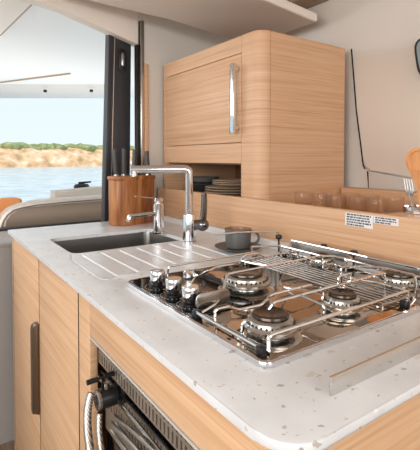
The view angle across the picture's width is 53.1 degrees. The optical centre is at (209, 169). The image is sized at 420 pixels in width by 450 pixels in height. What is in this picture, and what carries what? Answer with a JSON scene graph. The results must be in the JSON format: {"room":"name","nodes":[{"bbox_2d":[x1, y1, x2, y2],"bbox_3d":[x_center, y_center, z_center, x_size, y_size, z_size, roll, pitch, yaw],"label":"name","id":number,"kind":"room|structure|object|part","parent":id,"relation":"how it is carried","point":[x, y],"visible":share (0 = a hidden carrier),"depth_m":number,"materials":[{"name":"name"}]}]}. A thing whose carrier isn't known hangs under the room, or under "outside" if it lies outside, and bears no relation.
{"room":"ship interior","nodes":[
{"label":"ship interior","id":0,"kind":"room"},
{"bbox_2d":[0,440,14,449],"bbox_3d":[-0.197,1.262,-0.626,4.700,0.050,4.950,-1,2,-35],"label":"floor","id":1,"kind":"structure","parent":0,"point":[10,445],"depth_m":1.78,"materials":[{"name":"brown wood"}]},
{"bbox_2d":[12,237,78,449],"bbox_3d":[-0.315,0.726,1.569,0.666,0.906,0.887,-1,2,-35],"label":"base cabinet","id":2,"kind":"object","parent":1,"relation":"on","point":[45,307],"visible":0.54,"depth_m":1.32,"materials":[{"name":"brown wood"}]},
{"bbox_3d":[-0.677,0.714,1.554,0.009,0.872,0.453,-1,2,-35],"label":"door","id":3,"kind":"part","parent":2,"relation":"part of","materials":[{"name":"brown wood"}]},
{"bbox_3d":[-0.571,0.649,1.371,0.022,0.301,0.030,-1,2,-35],"label":"handle","id":4,"kind":"part","parent":2,"relation":"part of","materials":[{"name":"brown metal"}]},
{"bbox_3d":[-0.431,0.723,1.197,0.009,0.872,0.407,-1,2,-35],"label":"panel","id":5,"kind":"part","parent":2,"relation":"part of","materials":[{"name":"brown wood"}]},
{"bbox_2d":[8,221,419,449],"bbox_3d":[-0.114,0.273,1.289,0.669,0.013,1.648,-1,2,-35],"label":"countertop","id":6,"kind":"structure","parent":2,"relation":"on","point":[288,406],"depth_m":0.64,"materials":[{"name":"white stone"}]},
{"bbox_2d":[54,232,178,252],"bbox_3d":[-0.348,0.344,1.574,0.446,0.142,0.334,-1,2,-35],"label":"sink","id":7,"kind":"object","parent":6,"relation":"in","point":[84,245],"visible":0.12,"depth_m":1.71,"materials":[{"name":"silver metal"}]},
{"bbox_2d":[107,175,154,225],"bbox_3d":[-0.366,0.137,1.976,0.138,0.221,0.252,1,2,41],"label":"knife block","id":8,"kind":"object","parent":6,"relation":"on","point":[123,190],"visible":0.95,"depth_m":1.89,"materials":[{"name":"brown wood"}]},
{"bbox_2d":[112,149,118,175],"bbox_3d":[-0.430,-0.034,1.915,0.032,0.123,0.020,-1,2,-35],"label":"knife","id":9,"kind":"object","parent":8,"relation":"on","point":[114,151],"visible":0.92,"depth_m":1.91,"materials":[{"name":"grey"}]},
{"bbox_2d":[121,149,126,175],"bbox_3d":[-0.401,-0.036,1.959,0.026,0.126,0.020,-1,2,-35],"label":"knife","id":10,"kind":"object","parent":8,"relation":"on","point":[124,172],"visible":1,"depth_m":1.95,"materials":[{"name":"grey"}]},
{"bbox_2d":[132,150,136,164],"bbox_3d":[-0.361,-0.035,1.998,0.028,0.121,0.020,-1,2,-35],"label":"knife","id":11,"kind":"object","parent":8,"relation":"on","point":[134,152],"visible":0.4,"depth_m":1.99,"materials":[{"name":"grey"}]},
{"bbox_2d":[145,151,150,174],"bbox_3d":[-0.298,-0.033,2.006,0.030,0.116,0.020,-1,2,-35],"label":"knife","id":12,"kind":"object","parent":8,"relation":"on","point":[147,162],"visible":0.73,"depth_m":2.00,"materials":[{"name":"grey"}]},
{"bbox_2d":[126,196,164,233],"bbox_3d":[-0.254,0.179,1.668,0.164,0.156,0.052,-1,2,-35],"label":"tap","id":13,"kind":"object","parent":6,"relation":"on","point":[158,206],"visible":1,"depth_m":1.68,"materials":[{"name":"silver metal"}]},
{"bbox_3d":[-0.267,0.181,1.665,0.131,0.026,0.027,-1,2,-31],"label":"spout","id":14,"kind":"part","parent":13,"relation":"part of","materials":[{"name":"silver metal"}]},
{"bbox_3d":[-0.241,0.115,1.676,0.118,0.030,0.038,-1,2,-35],"label":"lever","id":15,"kind":"part","parent":13,"relation":"part of","materials":[{"name":"silver metal"}]},
{"bbox_2d":[131,165,208,243],"bbox_3d":[-0.141,0.122,1.490,0.276,0.278,0.055,0,2,-8],"label":"tap","id":16,"kind":"object","parent":6,"relation":"on","point":[190,224],"visible":1,"depth_m":1.48,"materials":[{"name":"silver metal"}]},
{"bbox_3d":[-0.025,0.136,1.501,0.030,0.106,0.022,-1,2,-35],"label":"lever","id":17,"kind":"part","parent":16,"relation":"part of","materials":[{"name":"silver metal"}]},
{"bbox_2d":[215,242,260,252],"bbox_3d":[0.093,0.256,1.385,0.156,0.015,0.156,-1,2,-35],"label":"saucer","id":18,"kind":"object","parent":6,"relation":"on","point":[222,245],"visible":0.58,"depth_m":1.36,"materials":[{"name":"grey ceramic"}]},
{"bbox_2d":[225,226,259,249],"bbox_3d":[0.099,0.224,1.387,0.102,0.064,0.092,-1,2,-35],"label":"mug","id":19,"kind":"object","parent":18,"relation":"on","point":[239,241],"visible":0.98,"depth_m":1.35,"materials":[{"name":"grey ceramic"}]},
{"bbox_3d":[0.147,0.222,1.380,0.033,0.048,0.013,0,2,4],"label":"handle","id":20,"kind":"part","parent":19,"relation":"part of","materials":[{"name":"grey ceramic"}]},
{"bbox_2d":[127,231,419,367],"bbox_3d":[0.125,0.236,1.020,0.564,0.074,0.652,-1,2,-35],"label":"gas hob","id":21,"kind":"object","parent":6,"relation":"in","point":[274,310],"visible":1,"depth_m":0.84,"materials":[{"name":"silver metal"}]},
{"bbox_3d":[-0.120,0.260,0.959,0.036,0.012,0.036,-1,2,-35],"label":"knob","id":22,"kind":"part","parent":21,"relation":"part of","materials":[{"name":"black plastic"}]},
{"bbox_3d":[-0.078,0.261,0.898,0.036,0.012,0.036,-1,2,-35],"label":"knob","id":23,"kind":"part","parent":21,"relation":"part of","materials":[{"name":"black plastic"}]},
{"bbox_3d":[-0.039,0.263,0.842,0.036,0.012,0.036,-1,2,-35],"label":"knob","id":24,"kind":"part","parent":21,"relation":"part of","materials":[{"name":"black plastic"}]},
{"bbox_3d":[-0.051,0.268,0.926,0.149,0.002,0.280,-1,2,-35],"label":"control panel","id":25,"kind":"part","parent":21,"relation":"part of","materials":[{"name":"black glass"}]},
{"bbox_3d":[0.015,0.249,1.131,0.299,0.028,0.005,-1,2,-35],"label":"wire rail","id":26,"kind":"part","parent":21,"relation":"part of","materials":[{"name":"silver metal"}]},
{"bbox_3d":[0.006,0.253,0.824,0.080,0.030,0.003,-1,2,-35],"label":"clip plate","id":27,"kind":"part","parent":21,"relation":"part of","materials":[{"name":"silver metal"}]},
{"bbox_3d":[0.043,0.254,1.125,0.267,0.016,0.004,-1,2,-35],"label":"wire rail","id":28,"kind":"part","parent":21,"relation":"part of","materials":[{"name":"silver metal"}]},
{"bbox_3d":[0.025,0.266,0.700,0.006,0.011,0.184,-1,2,-35],"label":"wire rail","id":29,"kind":"part","parent":21,"relation":"part of","materials":[{"name":"silver metal"}]},
{"bbox_3d":[0.037,0.269,0.704,0.004,0.006,0.159,-1,2,-35],"label":"wire rail","id":30,"kind":"part","parent":21,"relation":"part of","materials":[{"name":"silver metal"}]},
{"bbox_3d":[0.099,0.239,1.053,0.378,0.056,0.025,-1,2,-35],"label":"wire rail","id":31,"kind":"part","parent":21,"relation":"part of","materials":[{"name":"silver metal"}]},
{"bbox_3d":[0.081,0.251,0.944,0.126,0.034,0.126,-1,2,-35],"label":"burner","id":32,"kind":"part","parent":21,"relation":"part of","materials":[{"name":"silver metal"}]},
{"bbox_3d":[0.124,0.200,1.339,0.199,0.016,0.031,0,2,-4],"label":"clamp arm","id":33,"kind":"part","parent":21,"relation":"part of","materials":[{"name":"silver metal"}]},
{"bbox_3d":[0.108,0.224,1.010,0.005,0.013,0.100,-1,2,-35],"label":"wire rail","id":34,"kind":"part","parent":21,"relation":"part of","materials":[{"name":"silver metal"}]},
{"bbox_3d":[0.133,0.245,0.931,0.424,0.052,0.066,-1,2,-35],"label":"wire rail","id":35,"kind":"part","parent":21,"relation":"part of","materials":[{"name":"silver metal"}]},
{"bbox_3d":[0.125,0.255,0.815,0.290,0.034,0.008,-1,2,-35],"label":"wire rail","id":36,"kind":"part","parent":21,"relation":"part of","materials":[{"name":"silver metal"}]},
{"bbox_3d":[0.184,0.245,1.260,0.124,0.042,0.008,0,2,-2],"label":"clamp arm","id":37,"kind":"part","parent":21,"relation":"part of","materials":[{"name":"silver metal"}]},
{"bbox_3d":[0.100,0.257,0.693,0.103,0.034,0.103,-1,2,-35],"label":"burner","id":38,"kind":"part","parent":21,"relation":"part of","materials":[{"name":"silver metal"}]},
{"bbox_3d":[0.222,0.235,1.357,0.021,0.056,0.021,-1,2,-35],"label":"knob","id":39,"kind":"part","parent":21,"relation":"part of","materials":[{"name":"black plastic"}]},
{"bbox_3d":[0.164,0.254,0.872,0.028,0.035,0.050,1,2,21],"label":"wire rail","id":40,"kind":"part","parent":21,"relation":"part of","materials":[{"name":"silver metal"}]},
{"bbox_3d":[0.163,0.271,0.953,0.549,0.007,0.495,-1,2,-35],"label":"hob plate","id":41,"kind":"part","parent":21,"relation":"part of","materials":[{"name":"silver metal"}]},
{"bbox_3d":[0.178,0.232,0.732,0.005,0.017,0.056,-1,2,-35],"label":"wire rail","id":42,"kind":"part","parent":21,"relation":"part of","materials":[{"name":"silver metal"}]},
{"bbox_3d":[0.260,0.238,1.102,0.026,0.051,0.208,-1,2,-42],"label":"wire rail","id":43,"kind":"part","parent":21,"relation":"part of","materials":[{"name":"silver metal"}]},
{"bbox_3d":[0.215,0.246,0.792,0.401,0.051,0.006,-1,2,-35],"label":"wire rail","id":44,"kind":"part","parent":21,"relation":"part of","materials":[{"name":"silver metal"}]},
{"bbox_3d":[0.292,0.246,1.114,0.084,0.034,0.084,-1,2,-35],"label":"burner","id":45,"kind":"part","parent":21,"relation":"part of","materials":[{"name":"silver metal"}]},
{"bbox_2d":[244,256,415,309],"bbox_3d":[0.262,0.260,1.020,0.115,0.012,0.425,-1,2,-35],"label":"grille","id":46,"kind":"object","parent":21,"relation":"attached to","point":[315,273],"depth_m":0.99,"materials":[{"name":"silver metal"}]},
{"bbox_3d":[0.240,0.257,0.729,0.379,0.034,0.007,-1,2,-35],"label":"wire rail","id":47,"kind":"part","parent":21,"relation":"part of","materials":[{"name":"silver metal"}]},
{"bbox_3d":[0.251,0.255,0.798,0.087,0.034,0.087,-1,2,-35],"label":"burner","id":48,"kind":"part","parent":21,"relation":"part of","materials":[{"name":"silver metal"}]},
{"bbox_3d":[0.266,0.213,0.829,0.045,0.019,0.005,-1,2,-35],"label":"wire rail","id":49,"kind":"part","parent":21,"relation":"part of","materials":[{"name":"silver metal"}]},
{"bbox_3d":[0.339,0.228,1.070,0.018,0.009,0.416,-1,2,-38],"label":"wire rail","id":50,"kind":"part","parent":21,"relation":"part of","materials":[{"name":"silver metal"}]},
{"bbox_3d":[0.384,0.237,1.122,0.021,0.047,0.021,-1,2,-35],"label":"knob","id":51,"kind":"part","parent":21,"relation":"part of","materials":[{"name":"plastic"}]},
{"bbox_3d":[0.363,0.237,1.081,0.016,0.054,0.442,-1,2,-35],"label":"wire rail","id":52,"kind":"part","parent":21,"relation":"part of","materials":[{"name":"silver metal"}]},
{"bbox_3d":[0.357,0.243,0.901,0.014,0.008,0.127,-1,2,-42],"label":"wire rail","id":53,"kind":"part","parent":21,"relation":"part of","materials":[{"name":"silver metal"}]},
{"bbox_3d":[0.362,0.242,0.913,0.083,0.054,0.136,-1,2,-35],"label":"wire rail","id":54,"kind":"part","parent":21,"relation":"part of","materials":[{"name":"silver metal"}]},
{"bbox_3d":[0.420,0.251,0.937,0.098,0.034,0.098,-1,2,-35],"label":"burner","id":55,"kind":"part","parent":21,"relation":"part of","materials":[{"name":"silver metal"}]},
{"bbox_2d":[164,215,419,282],"bbox_3d":[0.286,0.263,1.323,0.026,0.045,1.950,-1,2,-35],"label":"trim","id":56,"kind":"structure","parent":6,"relation":"attached to","point":[175,220],"depth_m":1.45,"materials":[{"name":"white"}]},
{"bbox_2d":[329,336,419,395],"bbox_3d":[0.354,0.270,0.670,0.492,0.025,0.003,-1,2,-35],"label":"rail","id":57,"kind":"object","parent":6,"relation":"on","point":[349,377],"visible":1,"depth_m":0.58,"materials":[{"name":"white"}]},
{"bbox_2d":[78,293,419,449],"bbox_3d":[0.149,0.743,0.928,0.660,0.906,0.696,-1,2,-35],"label":"base cabinet","id":58,"kind":"object","parent":1,"relation":"on","point":[399,428],"visible":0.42,"depth_m":0.63,"materials":[{"name":"brown wood"}]},
{"bbox_2d":[110,429,127,449],"bbox_3d":[-0.106,0.520,0.706,0.007,0.015,0.320,-1,2,-35],"label":"pipe","id":59,"kind":"object","parent":58,"relation":"attached to","point":[112,432],"visible":1,"depth_m":0.80,"materials":[{"name":"grey metal"}]},
{"bbox_2d":[109,420,138,449],"bbox_3d":[-0.107,0.487,0.705,0.007,0.042,0.321,-1,2,-35],"label":"pipe","id":60,"kind":"object","parent":58,"relation":"attached to","point":[133,446],"visible":1,"depth_m":0.78,"materials":[{"name":"grey metal"}]},
{"bbox_2d":[115,422,140,449],"bbox_3d":[-0.098,0.503,0.711,0.007,0.029,0.320,-1,2,-35],"label":"pipe","id":61,"kind":"object","parent":58,"relation":"attached to","point":[116,423],"visible":0.47,"depth_m":0.80,"materials":[{"name":"grey metal"}]},
{"bbox_2d":[113,414,154,449],"bbox_3d":[-0.100,0.471,0.709,0.007,0.056,0.321,-1,2,-35],"label":"pipe","id":62,"kind":"object","parent":58,"relation":"attached to","point":[135,434],"visible":1,"depth_m":0.76,"materials":[{"name":"grey metal"}]},
{"bbox_2d":[89,336,200,449],"bbox_3d":[0.108,0.720,0.938,0.606,0.690,0.463,-1,2,-35],"label":"oven","id":63,"kind":"object","parent":58,"relation":"in","point":[145,417],"visible":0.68,"depth_m":0.80,"materials":[{"name":"silver metal"}]},
{"bbox_2d":[86,371,131,411],"bbox_3d":[-0.202,0.449,0.863,0.102,0.071,0.043,-1,2,-35],"label":"gas regulator","id":64,"kind":"object","parent":63,"relation":"attached to","point":[107,396],"visible":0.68,"depth_m":0.85,"materials":[{"name":"black plastic"}]},
{"bbox_2d":[83,392,94,449],"bbox_3d":[-0.225,0.551,0.816,0.029,0.187,0.127,-1,2,-27],"label":"hose","id":65,"kind":"object","parent":64,"relation":"attached to","point":[87,412],"visible":1,"depth_m":0.84,"materials":[{"name":"silver metal"}]},
{"bbox_2d":[96,413,104,449],"bbox_3d":[-0.190,0.568,0.790,0.019,0.163,0.130,-1,2,-35],"label":"hose","id":66,"kind":"object","parent":64,"relation":"attached to","point":[99,435],"visible":1,"depth_m":0.82,"materials":[{"name":"silver metal"}]},
{"bbox_3d":[-0.221,0.429,0.850,0.058,0.030,0.010,-1,2,-35],"label":"handle","id":67,"kind":"part","parent":64,"relation":"part of","materials":[{"name":"black plastic"}]},
{"bbox_3d":[-0.107,0.801,0.799,0.020,0.396,0.432,-1,2,-35],"label":"door","id":68,"kind":"part","parent":63,"relation":"part of","materials":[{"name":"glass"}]},
{"bbox_3d":[-0.126,0.474,0.769,0.007,0.007,0.455,-1,2,-35],"label":"rack rail","id":69,"kind":"part","parent":63,"relation":"part of","materials":[{"name":"silver metal"}]},
{"bbox_3d":[-0.122,0.749,0.758,0.018,0.902,0.660,-1,2,-35],"label":"frame","id":70,"kind":"part","parent":58,"relation":"part of","materials":[{"name":"brown wood"}]},
{"bbox_3d":[0.337,0.752,0.657,0.659,0.902,0.036,-1,2,-35],"label":"panel","id":71,"kind":"part","parent":58,"relation":"part of","materials":[{"name":"brown wood"}]},
{"bbox_2d":[0,5,133,96],"bbox_3d":[-3.240,-1.052,3.107,7.600,0.080,4.730,-1,2,-35],"label":"ceiling","id":72,"kind":"structure","parent":0,"point":[42,42],"depth_m":3.63,"materials":[{"name":"white"}]},
{"bbox_2d":[0,0,31,35],"bbox_3d":[-1.537,-0.979,2.432,0.835,0.030,1.400,-1,2,-35],"label":"trim","id":73,"kind":"structure","parent":72,"relation":"attached to","point":[10,10],"depth_m":2.56,"materials":[{"name":"beige"}]},
{"bbox_2d":[0,73,70,82],"bbox_3d":[-2.026,-1.052,4.809,1.153,0.021,0.024,1,2,27],"label":"trim","id":74,"kind":"structure","parent":72,"relation":"attached to","point":[64,73],"depth_m":4.78,"materials":[{"name":"beige"}]},
{"bbox_2d":[0,84,103,97],"bbox_3d":[-2.102,-1.078,5.655,1.900,0.098,0.900,0,2,0],"label":"trim","id":75,"kind":"structure","parent":72,"relation":"attached to","point":[6,90],"depth_m":5.64,"materials":[{"name":"beige"}]},
{"bbox_2d":[19,0,137,46],"bbox_3d":[-1.939,-0.735,1.054,3.800,0.265,0.060,-1,2,-35],"label":"lintel","id":76,"kind":"object","parent":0,"point":[120,23],"visible":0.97,"depth_m":2.00,"materials":[{"name":"beige"}]},
{"bbox_2d":[134,12,231,202],"bbox_3d":[-0.098,0.129,2.337,0.662,2.060,0.070,-1,2,-35],"label":"wall","id":77,"kind":"structure","parent":0,"point":[166,41],"depth_m":2.17,"materials":[{"name":"beige paint"}]},
{"bbox_2d":[0,237,14,444],"bbox_3d":[-1.139,0.745,1.694,1.800,0.862,0.140,-1,2,-35],"label":"wall","id":78,"kind":"structure","parent":77,"relation":"attached to","point":[6,278],"depth_m":1.80,"materials":[{"name":"grey paint"}]},
{"bbox_2d":[134,45,139,174],"bbox_3d":[-0.365,-0.161,2.114,0.022,0.928,0.020,-1,2,-35],"label":"post","id":79,"kind":"object","parent":78,"relation":"attached to","point":[136,47],"visible":0.56,"depth_m":2.10,"materials":[{"name":"black plastic"}]},
{"bbox_2d":[101,35,130,221],"bbox_3d":[-0.472,-0.201,2.119,0.152,1.010,0.059,-1,2,-35],"label":"door frame","id":80,"kind":"structure","parent":77,"relation":"attached to","point":[117,76],"depth_m":2.10,"materials":[{"name":"grey"}]},
{"bbox_3d":[-0.463,-0.201,2.127,0.128,1.010,0.035,-1,2,-35],"label":"door panel","id":81,"kind":"part","parent":80,"relation":"part of","materials":[{"name":"grey"}]},
{"bbox_3d":[-0.441,-0.552,2.105,0.037,0.110,0.006,-1,2,-35],"label":"lock plate","id":82,"kind":"part","parent":80,"relation":"part of","materials":[{"name":"black plastic"}]},
{"bbox_2d":[138,20,144,174],"bbox_3d":[-0.347,-0.261,2.125,0.022,0.980,0.032,-1,2,-35],"label":"chrome strip","id":83,"kind":"object","parent":77,"relation":"attached to","point":[142,143],"visible":0.52,"depth_m":2.11,"materials":[{"name":"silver metal"}]},
{"bbox_2d":[144,64,148,174],"bbox_3d":[-0.326,-0.156,2.134,0.021,0.760,0.022,-1,2,-35],"label":"wooden strip","id":84,"kind":"object","parent":77,"relation":"attached to","point":[146,117],"visible":0.53,"depth_m":2.12,"materials":[{"name":"brown wood"}]},
{"bbox_2d":[89,0,316,38],"bbox_3d":[-1.309,-0.860,0.988,3.965,0.439,0.560,-1,2,-35],"label":"trim","id":85,"kind":"structure","parent":77,"relation":"attached to","point":[232,19],"depth_m":1.88,"materials":[{"name":"beige"}]},
{"bbox_2d":[282,0,419,187],"bbox_3d":[1.565,0.155,0.562,0.058,2.100,4.950,-1,2,-35],"label":"wall","id":86,"kind":"structure","parent":0,"point":[365,27],"depth_m":1.84,"materials":[{"name":"beige paint"}]},
{"bbox_2d":[158,187,419,266],"bbox_3d":[0.519,0.182,1.494,0.553,0.198,1.970,-1,2,-35],"label":"wooden backsplash","id":87,"kind":"structure","parent":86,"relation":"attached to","point":[318,223],"depth_m":1.39,"materials":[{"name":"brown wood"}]},
{"bbox_2d":[164,30,344,203],"bbox_3d":[0.157,-0.202,1.985,0.523,0.660,0.747,-1,2,-35],"label":"upper cabinet","id":88,"kind":"object","parent":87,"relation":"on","point":[264,109],"visible":0.81,"depth_m":1.71,"materials":[{"name":"brown wood"}]},
{"bbox_3d":[-0.041,-0.288,1.891,0.018,0.346,0.598,-1,2,-35],"label":"door","id":89,"kind":"part","parent":88,"relation":"part of","materials":[{"name":"brown wood"}]},
{"bbox_2d":[205,190,240,194],"bbox_3d":[0.089,0.104,1.949,0.230,0.012,0.230,-1,2,-35],"label":"plate","id":90,"kind":"object","parent":88,"relation":"on","point":[207,191],"visible":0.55,"depth_m":1.89,"materials":[{"name":"beige"}]},
{"bbox_2d":[205,188,240,191],"bbox_3d":[0.089,0.092,1.948,0.230,0.012,0.230,-1,2,-35],"label":"plate","id":91,"kind":"object","parent":90,"relation":"on","point":[210,189],"visible":0.45,"depth_m":1.86,"materials":[{"name":"beige ceramic"}]},
{"bbox_2d":[205,185,240,189],"bbox_3d":[0.089,0.081,1.948,0.230,0.012,0.230,-1,2,-35],"label":"plate","id":92,"kind":"object","parent":91,"relation":"on","point":[219,187],"visible":0.71,"depth_m":1.95,"materials":[{"name":"beige ceramic"}]},
{"bbox_2d":[212,183,240,185],"bbox_3d":[0.101,0.067,1.931,0.184,0.011,0.184,-1,2,-35],"label":"plate","id":93,"kind":"object","parent":92,"relation":"on","point":[212,183],"visible":0.53,"depth_m":1.86,"materials":[{"name":"beige ceramic"}]},
{"bbox_2d":[212,181,240,183],"bbox_3d":[0.101,0.058,1.931,0.184,0.011,0.184,-1,2,-35],"label":"plate","id":94,"kind":"object","parent":93,"relation":"on","point":[212,181],"visible":0.52,"depth_m":1.86,"materials":[{"name":"beige ceramic"}]},
{"bbox_2d":[213,179,240,181],"bbox_3d":[0.101,0.050,1.931,0.184,0.011,0.184,-1,2,-35],"label":"plate","id":95,"kind":"object","parent":94,"relation":"on","point":[219,180],"visible":0.63,"depth_m":1.94,"materials":[{"name":"beige ceramic"}]},
{"bbox_3d":[0.098,-0.278,1.642,0.038,0.274,0.024,-1,2,-35],"label":"handle","id":96,"kind":"part","parent":88,"relation":"part of","materials":[{"name":"silver metal"}]},
{"bbox_3d":[-0.020,0.100,2.125,0.190,0.011,0.190,-1,2,-35],"label":"plate","id":97,"kind":"object","parent":88,"relation":"on","visible":0},
{"bbox_3d":[-0.020,0.090,2.125,0.190,0.011,0.190,-1,2,-35],"label":"plate","id":98,"kind":"object","parent":97,"relation":"on","visible":0},
{"bbox_3d":[-0.020,0.081,2.124,0.190,0.011,0.190,-1,2,-35],"label":"plate","id":99,"kind":"object","parent":98,"relation":"on","visible":0},
{"bbox_2d":[193,183,214,185],"bbox_3d":[-0.020,0.071,2.124,0.190,0.011,0.190,-1,2,-35],"label":"plate","id":100,"kind":"object","parent":99,"relation":"on","point":[193,183],"visible":0.38,"depth_m":2.04,"materials":[{"name":"grey ceramic"}]},
{"bbox_2d":[193,176,218,183],"bbox_3d":[-0.027,0.050,2.110,0.148,0.032,0.148,-1,2,-35],"label":"bowl","id":101,"kind":"object","parent":100,"relation":"on","point":[196,179],"visible":0.79,"depth_m":2.05,"materials":[{"name":"grey ceramic"}]},
{"bbox_2d":[345,212,372,228],"bbox_3d":[0.411,0.140,1.162,0.002,0.036,0.088,-1,2,-35],"label":"sticker","id":102,"kind":"object","parent":87,"relation":"attached to","point":[351,219],"visible":1,"depth_m":1.16,"materials":[{"name":"white paper"}]},
{"bbox_2d":[305,187,419,217],"bbox_3d":[0.528,0.139,1.499,0.532,0.113,1.970,-1,2,-35],"label":"tray","id":103,"kind":"object","parent":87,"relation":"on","point":[371,200],"depth_m":1.67,"materials":[{"name":"brown wood"}]},
{"bbox_2d":[374,216,398,225],"bbox_3d":[0.458,0.133,1.094,0.002,0.019,0.070,-1,2,-35],"label":"sticker","id":104,"kind":"object","parent":87,"relation":"attached to","point":[379,220],"visible":1,"depth_m":1.09,"materials":[{"name":"white paper"}]},
{"bbox_2d":[403,205,419,214],"bbox_3d":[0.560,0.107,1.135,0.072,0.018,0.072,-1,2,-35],"label":"utensil cup","id":105,"kind":"object","parent":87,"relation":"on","point":[408,209],"visible":0.97,"depth_m":1.12,"materials":[{"name":"silver metal"}]},
{"bbox_2d":[403,178,414,207],"bbox_3d":[0.545,0.066,1.147,0.008,0.089,0.035,-1,2,-35],"label":"fork","id":106,"kind":"object","parent":105,"relation":"in","point":[410,192],"visible":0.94,"depth_m":1.14,"materials":[{"name":"silver metal"}]},
{"bbox_2d":[405,148,419,207],"bbox_3d":[0.559,0.025,1.129,0.009,0.170,0.073,-1,2,-35],"label":"wooden spoon","id":107,"kind":"object","parent":105,"relation":"in","point":[412,158],"visible":0.98,"depth_m":1.13,"materials":[{"name":"brown wood"}]},
{"bbox_2d":[287,0,326,8],"bbox_3d":[0.426,-0.841,2.029,0.122,0.105,0.300,-1,2,-35],"label":"trim","id":108,"kind":"structure","parent":86,"relation":"attached to","point":[305,4],"depth_m":1.98,"materials":[{"name":"brown wood"}]},
{"bbox_2d":[351,49,368,187],"bbox_3d":[0.644,-0.181,1.815,0.030,0.707,0.107,-1,2,-35],"label":"trim","id":109,"kind":"structure","parent":86,"relation":"attached to","point":[351,49],"depth_m":1.82,"materials":[{"name":"black"}]},
{"bbox_2d":[353,46,419,176],"bbox_3d":[1.048,-0.218,1.252,0.046,0.608,1.489,-1,2,-35],"label":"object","id":110,"kind":"structure","parent":86,"relation":"attached to","point":[387,85],"depth_m":1.70,"materials":[{"name":"beige plastic"}]},
{"bbox_2d":[368,170,416,190],"bbox_3d":[1.069,0.102,1.213,0.018,0.172,1.386,-1,2,-35],"label":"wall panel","id":111,"kind":"structure","parent":86,"relation":"attached to","point":[377,180],"depth_m":1.70,"materials":[{"name":"beige"}]},
{"bbox_2d":[414,39,419,73],"bbox_3d":[0.856,-0.396,1.476,0.011,0.195,0.283,-1,2,-35],"label":"window","id":112,"kind":"structure","parent":86,"relation":"in","point":[417,44],"depth_m":1.58,"materials":[{"name":"black plastic"}]},
{"bbox_3d":[0.855,-0.398,1.470,0.003,0.175,0.273,-1,2,-35],"label":"pane","id":113,"kind":"part","parent":112,"relation":"part of","materials":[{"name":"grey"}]},
{"bbox_3d":[-3.373,1.141,3.620,5.900,0.070,5.650,-1,2,-35],"label":"floor","id":114,"kind":"structure","parent":0,"visible":0},
{"bbox_2d":[0,220,100,237],"bbox_3d":[-0.814,0.732,3.160,2.200,0.772,0.398,-1,2,-35],"label":"bench","id":115,"kind":"object","parent":114,"relation":"on","point":[3,231],"visible":0.02,"depth_m":2.69,"materials":[{"name":"beige"}]},
{"bbox_3d":[-0.822,0.736,3.171,2.200,0.762,0.370,-1,2,-35],"label":"seat","id":116,"kind":"part","parent":115,"relation":"part of","materials":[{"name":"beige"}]},
{"bbox_2d":[0,197,21,212],"bbox_3d":[-1.542,0.272,2.808,0.517,0.149,0.130,-1,2,-35],"label":"cushion","id":117,"kind":"object","parent":115,"relation":"on","point":[8,201],"visible":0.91,"depth_m":2.85,"materials":[{"name":"orange fabric"}]},
{"bbox_3d":[-0.708,0.359,2.996,2.200,0.018,0.023,-1,2,-35],"label":"dark rail","id":118,"kind":"part","parent":115,"relation":"part of","materials":[{"name":"grey"}]},
{"bbox_2d":[0,195,101,227],"bbox_3d":[-0.613,0.264,3.195,1.815,0.175,0.168,-1,2,-35],"label":"backrest cushion","id":119,"kind":"object","parent":115,"relation":"on","point":[74,208],"visible":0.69,"depth_m":2.80,"materials":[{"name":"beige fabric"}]},
{"bbox_3d":[-0.883,0.707,4.052,1.500,0.775,0.350,-1,2,-35],"label":"bench base","id":120,"kind":"object","parent":114,"relation":"on","visible":0},
{"bbox_2d":[50,186,101,197],"bbox_3d":[-0.810,0.227,4.048,1.370,0.175,0.180,-1,2,-35],"label":"backrest cushion","id":121,"kind":"object","parent":120,"relation":"on","point":[93,190],"visible":0.3,"depth_m":3.71,"materials":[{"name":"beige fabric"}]},
{"bbox_2d":[74,181,90,187],"bbox_3d":[-1.242,0.214,4.065,0.240,0.210,0.150,-1,2,-35],"label":"winch","id":122,"kind":"object","parent":120,"relation":"on","point":[80,184],"visible":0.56,"depth_m":4.02,"materials":[{"name":"black plastic"}]},
{"label":"outside","id":123,"kind":"structure","parent":0,"visible":0},
{"bbox_2d":[0,166,130,201],"bbox_3d":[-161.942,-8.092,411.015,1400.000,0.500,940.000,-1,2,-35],"label":"sea","id":124,"kind":"structure","parent":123,"point":[24,183],"depth_m":49.60,"materials":[{"name":"liquid"}]},
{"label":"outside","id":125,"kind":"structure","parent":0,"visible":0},
{"bbox_2d":[0,148,131,167],"bbox_3d":[-72.654,-4.867,134.572,227.183,7.724,79.584,-1,2,-35],"label":"shore","id":126,"kind":"structure","parent":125,"point":[28,157],"depth_m":131.80,"materials":[{"name":"beige sand"}]},
{"bbox_2d":[0,142,134,150],"bbox_3d":[-66.177,-4.787,127.049,225.692,9.270,55.587,-1,2,-35],"label":"scrub","id":127,"kind":"object","parent":126,"relation":"on","point":[9,145],"visible":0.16,"depth_m":136.02,"materials":[{"name":"green plant"}]}
]}

